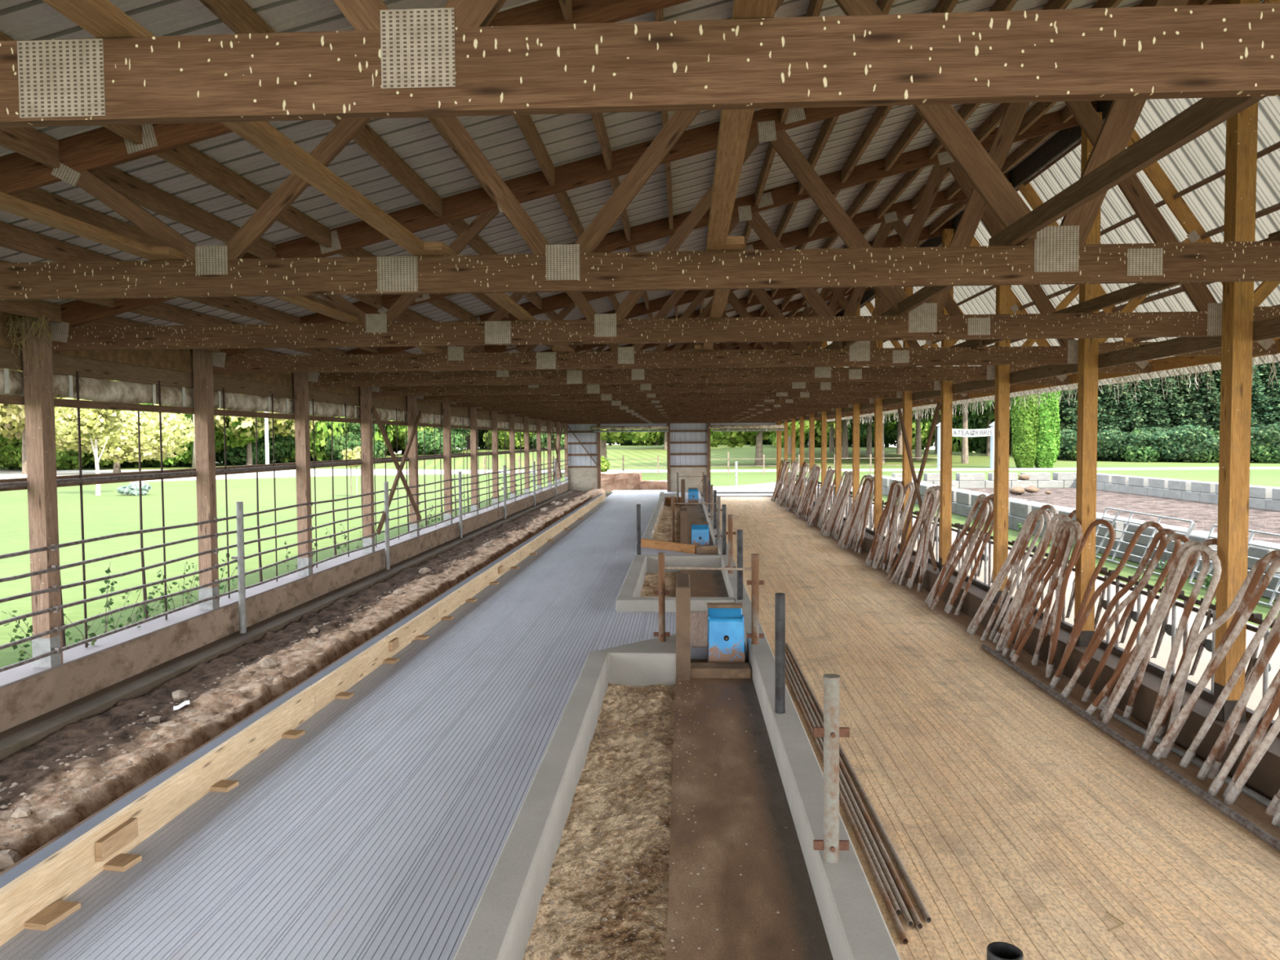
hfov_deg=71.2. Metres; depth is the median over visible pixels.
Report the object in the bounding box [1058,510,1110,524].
concrete block
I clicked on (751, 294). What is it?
purlin
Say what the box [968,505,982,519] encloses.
concrete block
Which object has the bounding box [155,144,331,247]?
purlin
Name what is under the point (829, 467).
loop
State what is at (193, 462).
tree
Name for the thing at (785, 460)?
loop
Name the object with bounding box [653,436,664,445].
bush
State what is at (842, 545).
loop
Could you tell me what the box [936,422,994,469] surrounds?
gateway
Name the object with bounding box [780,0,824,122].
purlin
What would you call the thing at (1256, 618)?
panel
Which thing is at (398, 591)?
rock
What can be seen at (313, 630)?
rock
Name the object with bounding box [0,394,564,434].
girt
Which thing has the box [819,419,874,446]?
bush
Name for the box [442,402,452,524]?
post
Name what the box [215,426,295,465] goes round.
bush
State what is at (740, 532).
post
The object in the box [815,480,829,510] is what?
panel
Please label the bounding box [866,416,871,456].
tree
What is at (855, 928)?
curb
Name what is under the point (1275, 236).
brace
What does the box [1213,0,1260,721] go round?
post
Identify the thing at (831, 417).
roof truss
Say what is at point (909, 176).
purlin
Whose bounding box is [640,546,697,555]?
floor
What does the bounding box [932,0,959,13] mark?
purlin
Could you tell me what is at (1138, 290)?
brace
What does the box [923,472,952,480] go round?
concrete block
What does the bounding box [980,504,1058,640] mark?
loop
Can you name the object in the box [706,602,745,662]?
cattle waterer
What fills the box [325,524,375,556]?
weed
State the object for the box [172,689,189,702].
rock
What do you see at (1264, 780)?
wall
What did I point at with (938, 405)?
brace
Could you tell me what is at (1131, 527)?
concrete block
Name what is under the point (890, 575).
loop
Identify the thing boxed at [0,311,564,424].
trim
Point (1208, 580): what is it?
weed
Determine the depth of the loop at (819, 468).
27.18 m
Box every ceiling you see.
[0,0,1143,372]
[820,0,1279,422]
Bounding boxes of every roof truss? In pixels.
[0,0,1279,128]
[0,0,1279,300]
[50,0,1279,351]
[212,100,1279,373]
[308,173,1153,386]
[371,219,1071,395]
[417,288,1011,402]
[450,287,968,407]
[476,300,936,411]
[497,311,902,413]
[514,342,888,416]
[528,342,871,418]
[541,346,852,420]
[551,368,844,422]
[560,417,833,422]
[568,367,821,424]
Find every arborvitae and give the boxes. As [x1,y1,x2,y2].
[1010,394,1039,467]
[1031,391,1061,467]
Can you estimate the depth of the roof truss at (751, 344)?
26.34 m
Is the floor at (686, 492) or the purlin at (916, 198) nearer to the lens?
the purlin at (916, 198)
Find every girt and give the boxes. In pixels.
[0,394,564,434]
[781,316,1279,423]
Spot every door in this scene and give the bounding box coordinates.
[590,426,668,432]
[708,424,783,431]
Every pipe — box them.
[981,644,1279,851]
[1113,713,1271,806]
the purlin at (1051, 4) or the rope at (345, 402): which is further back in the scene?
the rope at (345, 402)
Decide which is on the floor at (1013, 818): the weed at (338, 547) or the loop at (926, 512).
the loop at (926, 512)
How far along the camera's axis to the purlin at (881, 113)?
7.98 m
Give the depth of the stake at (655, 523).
21.59 m
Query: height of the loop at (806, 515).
1.623 m
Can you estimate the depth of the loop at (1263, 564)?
6.34 m
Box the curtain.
[0,368,564,432]
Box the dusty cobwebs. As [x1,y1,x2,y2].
[845,355,1279,424]
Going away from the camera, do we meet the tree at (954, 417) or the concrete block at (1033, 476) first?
the concrete block at (1033, 476)
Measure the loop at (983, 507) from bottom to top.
1.726 m
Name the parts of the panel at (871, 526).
rail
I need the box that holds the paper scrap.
[173,700,190,710]
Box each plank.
[640,538,696,553]
[665,497,680,506]
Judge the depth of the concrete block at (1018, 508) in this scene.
22.52 m
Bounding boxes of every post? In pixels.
[21,316,62,667]
[192,349,219,609]
[293,372,312,575]
[360,386,374,552]
[407,395,419,536]
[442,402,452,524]
[469,407,478,515]
[491,410,498,507]
[509,413,515,501]
[524,416,529,496]
[536,418,542,492]
[546,420,551,488]
[555,422,560,484]
[564,422,568,482]
[636,503,640,555]
[653,552,670,641]
[671,496,674,542]
[675,573,690,679]
[676,472,678,502]
[701,471,704,497]
[704,475,706,502]
[704,477,708,506]
[707,480,711,512]
[708,484,713,519]
[713,489,716,528]
[714,496,722,540]
[721,504,726,555]
[724,514,736,573]
[735,461,737,484]
[737,529,742,599]
[746,553,764,644]
[774,592,785,713]
[777,421,781,488]
[783,419,787,492]
[791,417,795,488]
[799,416,804,501]
[809,344,814,506]
[813,673,849,862]
[821,341,826,511]
[835,366,841,519]
[852,302,860,528]
[873,293,883,538]
[902,286,913,554]
[938,228,954,574]
[986,941,1023,959]
[992,182,1012,603]
[1074,111,1102,646]
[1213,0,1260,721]
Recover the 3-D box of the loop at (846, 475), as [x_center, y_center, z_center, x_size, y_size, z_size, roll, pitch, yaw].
[4.909,0.634,22.390,0.292,1.642,1.048,-2,3,-35]
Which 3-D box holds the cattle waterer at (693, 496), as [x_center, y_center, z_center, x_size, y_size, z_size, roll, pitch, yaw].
[1.929,0.596,32.338,0.380,0.606,0.449,0,2,3]
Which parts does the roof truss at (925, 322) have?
gusset plate, gusset plate, gusset plate, gusset plate, gusset plate, gusset plate, gusset plate, gusset plate, gusset plate, gusset plate, gusset plate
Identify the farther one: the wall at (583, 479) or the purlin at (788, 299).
the wall at (583, 479)
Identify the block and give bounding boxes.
[696,545,718,554]
[882,477,897,487]
[882,486,885,495]
[885,486,889,495]
[888,478,902,488]
[891,472,918,480]
[915,494,924,503]
[919,484,940,495]
[920,480,933,484]
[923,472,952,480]
[933,480,959,488]
[951,488,972,502]
[951,502,956,514]
[955,472,985,480]
[955,480,985,488]
[955,491,987,505]
[955,502,970,517]
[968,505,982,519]
[971,493,991,509]
[984,480,1011,488]
[987,472,1017,480]
[989,497,1026,513]
[1008,513,1013,529]
[1009,501,1051,518]
[1011,480,1037,488]
[1013,515,1026,531]
[1020,472,1050,480]
[1031,505,1075,523]
[1032,521,1052,540]
[1037,480,1063,488]
[1052,471,1076,479]
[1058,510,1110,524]
[1062,480,1076,487]
[1075,533,1101,553]
[1095,515,1145,538]
[1096,474,1119,483]
[1096,481,1105,490]
[1101,537,1131,561]
[1105,483,1119,492]
[1111,475,1138,484]
[1118,484,1133,493]
[1123,522,1188,548]
[1128,476,1157,486]
[1131,543,1167,569]
[1133,485,1148,495]
[1147,487,1164,497]
[1148,478,1179,488]
[1164,488,1182,499]
[1165,551,1206,582]
[1166,530,1217,559]
[1168,480,1201,490]
[1181,490,1200,501]
[1191,481,1218,493]
[1200,492,1217,503]
[1207,560,1250,577]
[1214,483,1253,493]
[1247,539,1279,573]
[1248,485,1279,498]
[1248,497,1266,509]
[1255,572,1279,600]
[1266,498,1279,511]
[1271,488,1279,500]
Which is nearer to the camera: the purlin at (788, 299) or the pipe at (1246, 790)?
the pipe at (1246, 790)
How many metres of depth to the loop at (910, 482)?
16.27 m
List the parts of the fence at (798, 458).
post, post, post, rail, rail, post, post, post, post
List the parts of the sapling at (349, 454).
stem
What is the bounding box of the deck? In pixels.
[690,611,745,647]
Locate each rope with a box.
[53,406,66,647]
[137,411,148,619]
[255,417,262,582]
[331,422,337,558]
[360,442,363,537]
[384,424,386,481]
[405,425,408,532]
[423,426,426,526]
[440,427,443,520]
[453,428,456,515]
[466,435,469,511]
[477,429,479,508]
[488,430,490,505]
[505,431,507,499]
[520,431,521,494]
[552,436,554,484]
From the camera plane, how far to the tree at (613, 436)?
61.02 m
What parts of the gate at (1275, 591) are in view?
rail, rail, rail, rail, rail, rail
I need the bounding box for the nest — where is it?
[4,311,53,373]
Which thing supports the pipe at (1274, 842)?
on the floor at (1013, 818)
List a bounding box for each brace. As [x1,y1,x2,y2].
[0,191,167,260]
[41,0,431,255]
[151,246,442,353]
[371,406,421,520]
[376,411,422,534]
[421,348,492,371]
[423,241,574,351]
[551,426,561,477]
[552,346,586,370]
[553,426,562,480]
[567,425,597,466]
[692,345,703,368]
[702,235,744,350]
[705,0,777,250]
[794,341,842,368]
[840,232,1036,348]
[897,407,937,571]
[898,401,941,551]
[909,339,982,366]
[978,237,1268,346]
[988,96,1266,245]
[1268,230,1279,240]
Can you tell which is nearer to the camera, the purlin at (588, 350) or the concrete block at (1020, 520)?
the purlin at (588, 350)
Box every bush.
[0,425,66,467]
[0,459,89,470]
[56,444,128,470]
[69,461,123,467]
[121,452,190,467]
[141,426,230,466]
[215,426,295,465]
[262,433,315,463]
[319,422,386,460]
[382,425,398,454]
[386,444,405,455]
[392,422,434,452]
[404,416,470,454]
[465,431,499,448]
[483,430,536,449]
[528,431,564,448]
[605,432,657,445]
[631,433,655,445]
[631,436,664,445]
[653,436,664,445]
[745,440,769,444]
[768,431,808,447]
[795,421,851,447]
[804,418,851,447]
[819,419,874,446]
[851,420,897,443]
[859,416,915,447]
[893,414,962,448]
[902,411,940,448]
[951,417,977,452]
[958,419,986,453]
[1057,428,1100,459]
[1062,439,1102,460]
[1097,426,1168,461]
[1097,429,1128,459]
[1118,428,1173,462]
[1147,424,1212,462]
[1161,426,1219,462]
[1181,429,1219,462]
[1217,427,1275,449]
[1249,423,1279,462]
[1249,430,1279,463]
[1269,423,1279,462]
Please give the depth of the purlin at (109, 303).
6.92 m
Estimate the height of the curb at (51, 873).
0.529 m
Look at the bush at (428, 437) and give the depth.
106.92 m
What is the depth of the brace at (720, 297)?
5.86 m
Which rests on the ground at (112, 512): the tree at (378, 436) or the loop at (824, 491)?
the tree at (378, 436)
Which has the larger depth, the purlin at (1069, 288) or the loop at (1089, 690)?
the purlin at (1069, 288)
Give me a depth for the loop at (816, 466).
27.37 m
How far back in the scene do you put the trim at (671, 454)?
38.66 m
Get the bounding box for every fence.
[0,457,569,671]
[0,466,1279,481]
[484,452,940,475]
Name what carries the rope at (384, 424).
attached to the wall at (22, 701)
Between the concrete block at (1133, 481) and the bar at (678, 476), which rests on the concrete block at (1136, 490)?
the concrete block at (1133, 481)
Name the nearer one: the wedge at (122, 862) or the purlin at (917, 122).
the wedge at (122, 862)
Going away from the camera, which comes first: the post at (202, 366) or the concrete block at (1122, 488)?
the post at (202, 366)
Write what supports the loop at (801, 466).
on the floor at (1013, 818)
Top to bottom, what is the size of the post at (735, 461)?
1.400 m
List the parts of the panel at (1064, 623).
rail, rail, rail, latch rod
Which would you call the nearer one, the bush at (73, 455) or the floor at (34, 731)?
the floor at (34, 731)
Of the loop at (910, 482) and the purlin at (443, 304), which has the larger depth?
the loop at (910, 482)
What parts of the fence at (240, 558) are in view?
fence post, rail, rail, rail, fence post, fence post, fence post, fence post, fence post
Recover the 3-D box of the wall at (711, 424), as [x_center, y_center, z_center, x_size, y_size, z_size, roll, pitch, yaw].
[4.448,-3.371,38.514,2.980,2.280,0.020,0,2,3]
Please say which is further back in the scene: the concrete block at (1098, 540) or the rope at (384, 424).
the concrete block at (1098, 540)
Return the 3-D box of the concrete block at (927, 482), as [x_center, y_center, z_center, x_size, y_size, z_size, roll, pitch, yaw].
[13.341,0.217,42.774,1.200,0.360,0.600,0,2,3]
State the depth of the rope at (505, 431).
27.20 m
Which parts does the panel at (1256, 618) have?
latch rod, rail, rail, rail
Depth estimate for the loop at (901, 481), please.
17.35 m
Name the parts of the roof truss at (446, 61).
gusset plate, gusset plate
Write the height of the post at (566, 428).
2.780 m
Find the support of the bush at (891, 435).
on the ground at (112, 512)
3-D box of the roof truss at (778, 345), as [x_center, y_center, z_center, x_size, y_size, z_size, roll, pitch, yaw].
[1.357,-3.143,23.871,11.631,2.672,0.040,0,2,3]
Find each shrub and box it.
[116,481,151,495]
[600,455,610,472]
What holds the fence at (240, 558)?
on the floor at (34, 731)
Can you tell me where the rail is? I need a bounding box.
[0,447,564,491]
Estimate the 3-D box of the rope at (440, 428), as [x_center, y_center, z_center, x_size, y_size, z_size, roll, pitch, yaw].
[-4.423,-0.011,19.900,0.060,2.351,0.036,-2,3,-32]
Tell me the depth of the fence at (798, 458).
61.96 m
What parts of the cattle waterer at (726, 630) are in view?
lid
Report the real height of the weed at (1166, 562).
0.363 m
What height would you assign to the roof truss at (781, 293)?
2.672 m
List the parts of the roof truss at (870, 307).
gusset plate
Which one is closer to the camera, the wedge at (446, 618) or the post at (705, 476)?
the wedge at (446, 618)
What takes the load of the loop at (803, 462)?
on the floor at (1013, 818)
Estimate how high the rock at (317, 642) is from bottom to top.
0.069 m
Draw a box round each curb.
[0,493,604,946]
[453,633,675,959]
[615,554,735,612]
[642,497,664,539]
[659,491,679,497]
[702,496,901,959]
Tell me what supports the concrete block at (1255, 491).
on the concrete block at (1258, 503)
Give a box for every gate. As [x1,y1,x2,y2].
[1095,506,1195,575]
[1188,524,1279,607]
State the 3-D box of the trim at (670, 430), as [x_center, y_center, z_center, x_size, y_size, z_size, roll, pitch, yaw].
[2.102,-2.119,38.634,1.730,0.090,0.040,0,2,3]
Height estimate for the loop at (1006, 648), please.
1.617 m
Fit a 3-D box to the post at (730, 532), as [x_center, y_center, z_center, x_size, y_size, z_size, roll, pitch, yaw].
[1.397,1.013,13.795,0.170,0.956,0.096,0,2,3]
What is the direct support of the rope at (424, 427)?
attached to the wall at (22, 701)
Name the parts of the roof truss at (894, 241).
gusset plate, gusset plate, gusset plate, gusset plate, gusset plate, gusset plate, gusset plate, gusset plate, gusset plate, gusset plate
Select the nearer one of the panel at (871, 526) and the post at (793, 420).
the panel at (871, 526)
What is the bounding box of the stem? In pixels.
[1106,911,1124,931]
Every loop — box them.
[770,459,786,501]
[771,471,785,501]
[773,460,783,501]
[773,461,790,501]
[774,462,789,501]
[775,460,788,501]
[776,460,795,506]
[778,461,798,506]
[778,465,796,505]
[780,462,799,506]
[784,461,795,506]
[785,462,804,510]
[786,464,806,511]
[786,464,809,511]
[789,463,808,513]
[790,462,806,511]
[791,466,804,511]
[795,465,817,519]
[795,466,814,515]
[797,466,820,519]
[799,466,819,519]
[800,467,820,519]
[800,468,817,518]
[801,463,817,501]
[806,469,831,524]
[808,468,831,527]
[808,469,835,526]
[808,470,835,528]
[810,470,835,527]
[813,469,833,528]
[817,466,831,526]
[817,472,826,526]
[819,471,848,535]
[822,471,848,534]
[823,473,851,538]
[823,475,846,534]
[825,471,852,539]
[826,472,846,536]
[827,472,852,539]
[837,475,868,547]
[838,473,849,514]
[838,474,871,548]
[838,475,872,551]
[840,479,874,548]
[840,487,870,549]
[841,478,872,553]
[844,478,874,551]
[845,476,874,551]
[865,480,902,562]
[865,482,902,568]
[866,480,900,569]
[868,481,900,565]
[871,482,903,567]
[871,486,897,569]
[872,484,912,572]
[874,481,915,573]
[886,505,931,586]
[889,486,940,584]
[893,484,940,587]
[898,487,937,591]
[902,485,937,588]
[902,491,933,591]
[906,489,939,586]
[924,493,989,609]
[927,499,988,611]
[928,497,992,612]
[930,493,993,615]
[932,497,993,613]
[966,509,1044,639]
[966,509,1052,643]
[969,508,1050,642]
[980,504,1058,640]
[994,513,1070,665]
[1000,509,1075,662]
[1000,521,1080,675]
[1008,520,1082,677]
[1010,519,1115,681]
[1013,516,1075,672]
[1048,520,1165,702]
[1060,533,1193,719]
[1067,528,1181,709]
[1084,538,1217,741]
[1098,540,1209,738]
[1101,543,1221,751]
[1140,556,1279,767]
[1151,556,1279,779]
[1160,549,1279,778]
[1206,668,1279,826]
[1222,685,1279,815]
[1222,714,1279,830]
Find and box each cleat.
[94,817,137,862]
[388,637,399,651]
[497,565,502,573]
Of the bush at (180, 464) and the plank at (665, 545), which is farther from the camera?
the bush at (180, 464)
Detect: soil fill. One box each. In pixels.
[522,683,675,959]
[640,572,679,596]
[654,504,680,542]
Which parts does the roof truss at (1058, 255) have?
gusset plate, gusset plate, gusset plate, gusset plate, gusset plate, gusset plate, gusset plate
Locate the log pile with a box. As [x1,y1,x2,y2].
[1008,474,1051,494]
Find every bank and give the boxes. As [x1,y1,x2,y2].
[600,471,641,492]
[639,480,666,489]
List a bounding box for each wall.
[0,482,568,732]
[568,423,597,466]
[568,467,597,491]
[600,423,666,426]
[670,422,706,465]
[670,466,706,491]
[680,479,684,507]
[680,507,687,543]
[710,422,776,425]
[776,489,1279,800]
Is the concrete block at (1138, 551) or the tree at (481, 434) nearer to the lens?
the concrete block at (1138, 551)
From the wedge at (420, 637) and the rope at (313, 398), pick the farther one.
the rope at (313, 398)
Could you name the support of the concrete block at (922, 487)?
on the concrete block at (922, 496)
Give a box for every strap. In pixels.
[75,371,88,648]
[158,380,167,620]
[222,387,230,598]
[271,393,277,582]
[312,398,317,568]
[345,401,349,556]
[373,404,376,547]
[395,408,399,539]
[433,412,435,519]
[462,417,464,506]
[485,417,487,508]
[504,433,505,465]
[520,445,520,475]
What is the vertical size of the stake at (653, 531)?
0.450 m
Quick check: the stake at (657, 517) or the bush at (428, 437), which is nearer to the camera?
the stake at (657, 517)
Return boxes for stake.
[652,530,654,539]
[654,523,656,538]
[657,517,658,531]
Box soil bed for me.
[0,488,607,872]
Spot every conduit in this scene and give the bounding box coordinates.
[785,643,931,923]
[785,650,922,928]
[785,653,913,927]
[785,661,901,915]
[785,669,908,944]
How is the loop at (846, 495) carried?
on the floor at (1013, 818)
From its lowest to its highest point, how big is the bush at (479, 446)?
5.378 m
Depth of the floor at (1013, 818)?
6.15 m
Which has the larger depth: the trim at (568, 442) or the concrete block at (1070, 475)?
the concrete block at (1070, 475)
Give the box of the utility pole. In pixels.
[264,411,269,464]
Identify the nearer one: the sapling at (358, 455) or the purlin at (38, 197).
the purlin at (38, 197)
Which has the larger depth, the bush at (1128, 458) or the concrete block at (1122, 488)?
the bush at (1128, 458)
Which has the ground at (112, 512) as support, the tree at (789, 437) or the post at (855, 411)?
the tree at (789, 437)
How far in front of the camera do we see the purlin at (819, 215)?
10.90 m
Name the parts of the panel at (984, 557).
rail, rail, rail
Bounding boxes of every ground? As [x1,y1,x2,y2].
[0,444,1279,667]
[605,492,773,496]
[713,481,862,493]
[957,487,1279,543]
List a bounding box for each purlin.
[0,31,142,144]
[0,127,59,168]
[0,221,123,262]
[0,259,115,307]
[0,299,61,322]
[10,187,165,246]
[76,315,220,352]
[91,166,276,258]
[128,302,241,324]
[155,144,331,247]
[182,297,300,324]
[199,0,275,34]
[232,348,289,355]
[271,295,341,319]
[284,347,346,355]
[323,372,359,373]
[331,119,442,217]
[338,247,422,297]
[348,294,382,308]
[355,346,378,353]
[395,351,410,353]
[401,307,435,322]
[426,116,495,201]
[427,297,475,321]
[445,219,497,254]
[470,293,509,318]
[472,345,484,352]
[502,212,519,234]
[513,115,555,186]
[515,346,534,352]
[524,292,542,309]
[544,311,557,319]
[545,344,555,350]
[555,191,584,239]
[558,0,572,20]
[584,348,594,351]
[591,112,612,169]
[608,294,619,310]
[609,176,631,240]
[629,245,636,252]
[642,290,648,310]
[648,312,653,319]
[654,8,669,154]
[665,162,673,229]
[675,306,677,318]
[699,298,704,313]
[742,221,751,250]
[747,288,754,303]
[755,142,776,206]
[760,305,765,315]
[771,288,778,297]
[774,201,798,240]
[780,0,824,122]
[781,294,794,310]
[788,308,799,316]
[795,242,807,248]
[797,115,839,195]
[802,288,817,304]
[808,190,839,237]
[820,234,839,248]
[840,105,893,182]
[844,224,874,248]
[844,287,852,293]
[846,178,882,219]
[871,215,907,244]
[875,0,894,14]
[876,166,925,218]
[884,111,925,171]
[900,206,942,242]
[911,168,951,209]
[928,103,981,159]
[928,199,968,234]
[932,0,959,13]
[946,149,989,199]
[955,285,995,306]
[973,102,1008,142]
[987,338,1024,346]
[988,0,1017,11]
[1001,132,1053,173]
[1017,101,1057,135]
[1018,284,1076,310]
[1022,138,1081,185]
[1041,0,1072,9]
[1061,100,1092,123]
[1091,0,1122,8]
[1100,200,1165,235]
[1111,282,1213,312]
[1132,337,1159,342]
[1139,0,1155,6]
[1173,141,1279,199]
[1200,202,1279,239]
[1201,0,1213,4]
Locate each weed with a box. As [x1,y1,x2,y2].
[2,609,100,662]
[63,563,163,643]
[99,582,177,631]
[155,561,199,612]
[175,553,246,603]
[284,540,318,569]
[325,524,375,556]
[408,498,440,528]
[1016,521,1023,531]
[1158,559,1169,580]
[1203,572,1212,590]
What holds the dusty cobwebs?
hanging from the trim at (1175, 362)
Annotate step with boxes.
[690,662,751,678]
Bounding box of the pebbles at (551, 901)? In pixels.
[528,680,794,959]
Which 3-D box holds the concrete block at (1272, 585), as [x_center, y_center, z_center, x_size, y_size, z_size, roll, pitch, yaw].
[9.394,1.556,12.676,0.600,0.360,1.200,0,2,3]
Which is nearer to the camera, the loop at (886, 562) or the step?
the step
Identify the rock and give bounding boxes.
[0,848,22,871]
[10,806,31,818]
[148,715,161,722]
[150,733,161,739]
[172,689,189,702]
[188,709,196,714]
[260,657,276,668]
[310,627,319,633]
[313,640,324,644]
[392,588,403,595]
[418,567,431,573]
[483,542,494,547]
[540,507,548,511]
[555,501,563,506]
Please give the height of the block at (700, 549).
0.145 m
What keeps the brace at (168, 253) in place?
attached to the roof truss at (925, 322)
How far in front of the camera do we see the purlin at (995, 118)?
8.54 m
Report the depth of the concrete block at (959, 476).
42.34 m
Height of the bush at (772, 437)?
7.856 m
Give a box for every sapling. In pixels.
[341,448,359,496]
[351,446,361,494]
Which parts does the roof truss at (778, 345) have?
gusset plate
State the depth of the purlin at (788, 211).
10.35 m
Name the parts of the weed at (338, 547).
stem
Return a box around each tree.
[0,368,114,474]
[0,411,22,440]
[54,397,123,495]
[54,404,195,472]
[108,379,166,467]
[145,387,264,465]
[191,413,195,468]
[213,393,317,465]
[280,402,349,461]
[373,420,396,449]
[391,439,403,449]
[466,429,488,448]
[600,429,659,471]
[628,429,666,449]
[710,420,819,465]
[787,435,791,454]
[808,419,842,462]
[828,425,834,451]
[841,419,848,457]
[850,408,934,454]
[861,408,940,460]
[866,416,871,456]
[882,408,921,463]
[930,399,995,463]
[934,410,971,453]
[952,397,1013,456]
[968,394,1063,455]
[1057,382,1132,460]
[1097,377,1171,460]
[1125,373,1210,461]
[1168,369,1252,459]
[1208,363,1279,434]
[1250,360,1279,429]
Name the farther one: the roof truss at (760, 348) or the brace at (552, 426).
the brace at (552, 426)
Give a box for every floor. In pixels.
[0,489,575,760]
[0,491,675,959]
[610,489,702,502]
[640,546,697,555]
[663,491,701,504]
[666,678,833,959]
[679,569,728,596]
[681,503,714,545]
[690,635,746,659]
[690,658,746,662]
[716,493,773,497]
[720,497,1279,959]
[816,488,1279,719]
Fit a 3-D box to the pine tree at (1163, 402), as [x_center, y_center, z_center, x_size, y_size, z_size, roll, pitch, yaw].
[54.676,-8.629,93.162,9.882,14.356,9.760,0,2,3]
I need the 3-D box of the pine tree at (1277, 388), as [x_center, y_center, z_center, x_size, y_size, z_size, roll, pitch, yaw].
[63.842,-8.071,87.711,9.275,13.688,9.269,0,2,3]
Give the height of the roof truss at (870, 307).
2.672 m
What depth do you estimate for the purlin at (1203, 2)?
6.54 m
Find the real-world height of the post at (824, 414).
5.350 m
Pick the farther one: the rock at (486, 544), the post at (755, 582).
the rock at (486, 544)
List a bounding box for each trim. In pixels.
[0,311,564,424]
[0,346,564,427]
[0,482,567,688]
[564,453,597,455]
[568,431,596,432]
[568,442,596,444]
[568,466,597,467]
[596,422,600,488]
[666,422,670,491]
[670,430,706,431]
[670,441,706,444]
[670,453,706,455]
[670,465,706,467]
[706,422,710,480]
[776,421,777,479]
[807,0,1263,346]
[826,338,1279,419]
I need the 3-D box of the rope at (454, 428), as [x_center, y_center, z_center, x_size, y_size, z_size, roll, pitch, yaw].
[-4.364,-0.064,21.097,0.060,2.351,0.036,-2,3,-32]
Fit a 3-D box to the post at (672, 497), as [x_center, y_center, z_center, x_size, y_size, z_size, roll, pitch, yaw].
[0.683,0.887,18.521,0.074,1.106,0.074,0,2,3]
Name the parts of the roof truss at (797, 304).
gusset plate, gusset plate, gusset plate, gusset plate, gusset plate, gusset plate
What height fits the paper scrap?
0.050 m
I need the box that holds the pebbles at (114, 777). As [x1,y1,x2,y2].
[0,519,549,845]
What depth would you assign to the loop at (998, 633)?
10.68 m
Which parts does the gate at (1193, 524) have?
rail, rail, rail, rail, rail, rail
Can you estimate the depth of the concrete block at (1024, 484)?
42.24 m
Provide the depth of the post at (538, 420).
31.40 m
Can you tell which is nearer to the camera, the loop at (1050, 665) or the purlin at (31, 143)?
the purlin at (31, 143)
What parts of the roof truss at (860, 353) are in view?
gusset plate, gusset plate, gusset plate, gusset plate, gusset plate, gusset plate, gusset plate, gusset plate, gusset plate, gusset plate, gusset plate, gusset plate, gusset plate, gusset plate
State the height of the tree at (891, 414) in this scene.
14.638 m
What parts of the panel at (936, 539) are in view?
rail, rail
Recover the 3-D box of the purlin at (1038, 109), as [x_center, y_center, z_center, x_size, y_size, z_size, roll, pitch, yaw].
[3.775,-3.505,7.842,0.038,0.138,2.396,0,2,3]
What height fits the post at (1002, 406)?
5.350 m
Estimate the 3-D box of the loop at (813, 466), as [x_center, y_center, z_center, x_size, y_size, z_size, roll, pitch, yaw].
[5.173,0.378,28.201,0.271,1.646,1.080,-2,3,-30]
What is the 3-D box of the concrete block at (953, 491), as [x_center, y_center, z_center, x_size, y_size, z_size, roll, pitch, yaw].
[10.191,0.488,28.730,0.600,0.360,1.200,0,2,3]
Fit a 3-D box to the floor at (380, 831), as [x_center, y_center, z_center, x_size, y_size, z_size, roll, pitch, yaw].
[-0.644,1.657,18.345,2.990,0.500,40.950,0,2,3]
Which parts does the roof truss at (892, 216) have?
gusset plate, gusset plate, gusset plate, gusset plate, gusset plate, gusset plate, gusset plate, gusset plate, gusset plate, gusset plate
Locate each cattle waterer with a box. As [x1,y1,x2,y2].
[688,488,698,504]
[691,522,709,546]
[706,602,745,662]
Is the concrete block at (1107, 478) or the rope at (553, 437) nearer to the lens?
the rope at (553, 437)
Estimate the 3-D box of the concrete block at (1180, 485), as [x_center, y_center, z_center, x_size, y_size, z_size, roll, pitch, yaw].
[20.580,0.198,33.758,0.600,0.360,1.200,0,2,3]
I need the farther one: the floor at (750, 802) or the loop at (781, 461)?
the loop at (781, 461)
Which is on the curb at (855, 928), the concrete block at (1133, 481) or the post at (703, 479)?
the post at (703, 479)
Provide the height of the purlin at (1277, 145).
0.082 m
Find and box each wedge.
[24,900,80,930]
[103,853,142,871]
[210,779,239,792]
[281,729,305,738]
[335,692,354,699]
[382,657,399,663]
[414,635,429,639]
[441,616,453,620]
[466,598,477,602]
[488,582,498,585]
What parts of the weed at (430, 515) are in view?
stem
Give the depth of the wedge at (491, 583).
13.78 m
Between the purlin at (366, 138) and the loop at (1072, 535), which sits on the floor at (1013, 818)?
the loop at (1072, 535)
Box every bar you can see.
[664,566,751,570]
[674,502,716,503]
[678,475,702,476]
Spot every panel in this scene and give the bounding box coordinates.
[805,478,816,504]
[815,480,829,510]
[827,484,835,511]
[843,491,861,527]
[860,497,884,536]
[883,502,915,550]
[912,511,955,565]
[951,523,1010,590]
[1008,540,1075,631]
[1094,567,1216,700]
[1244,613,1279,733]

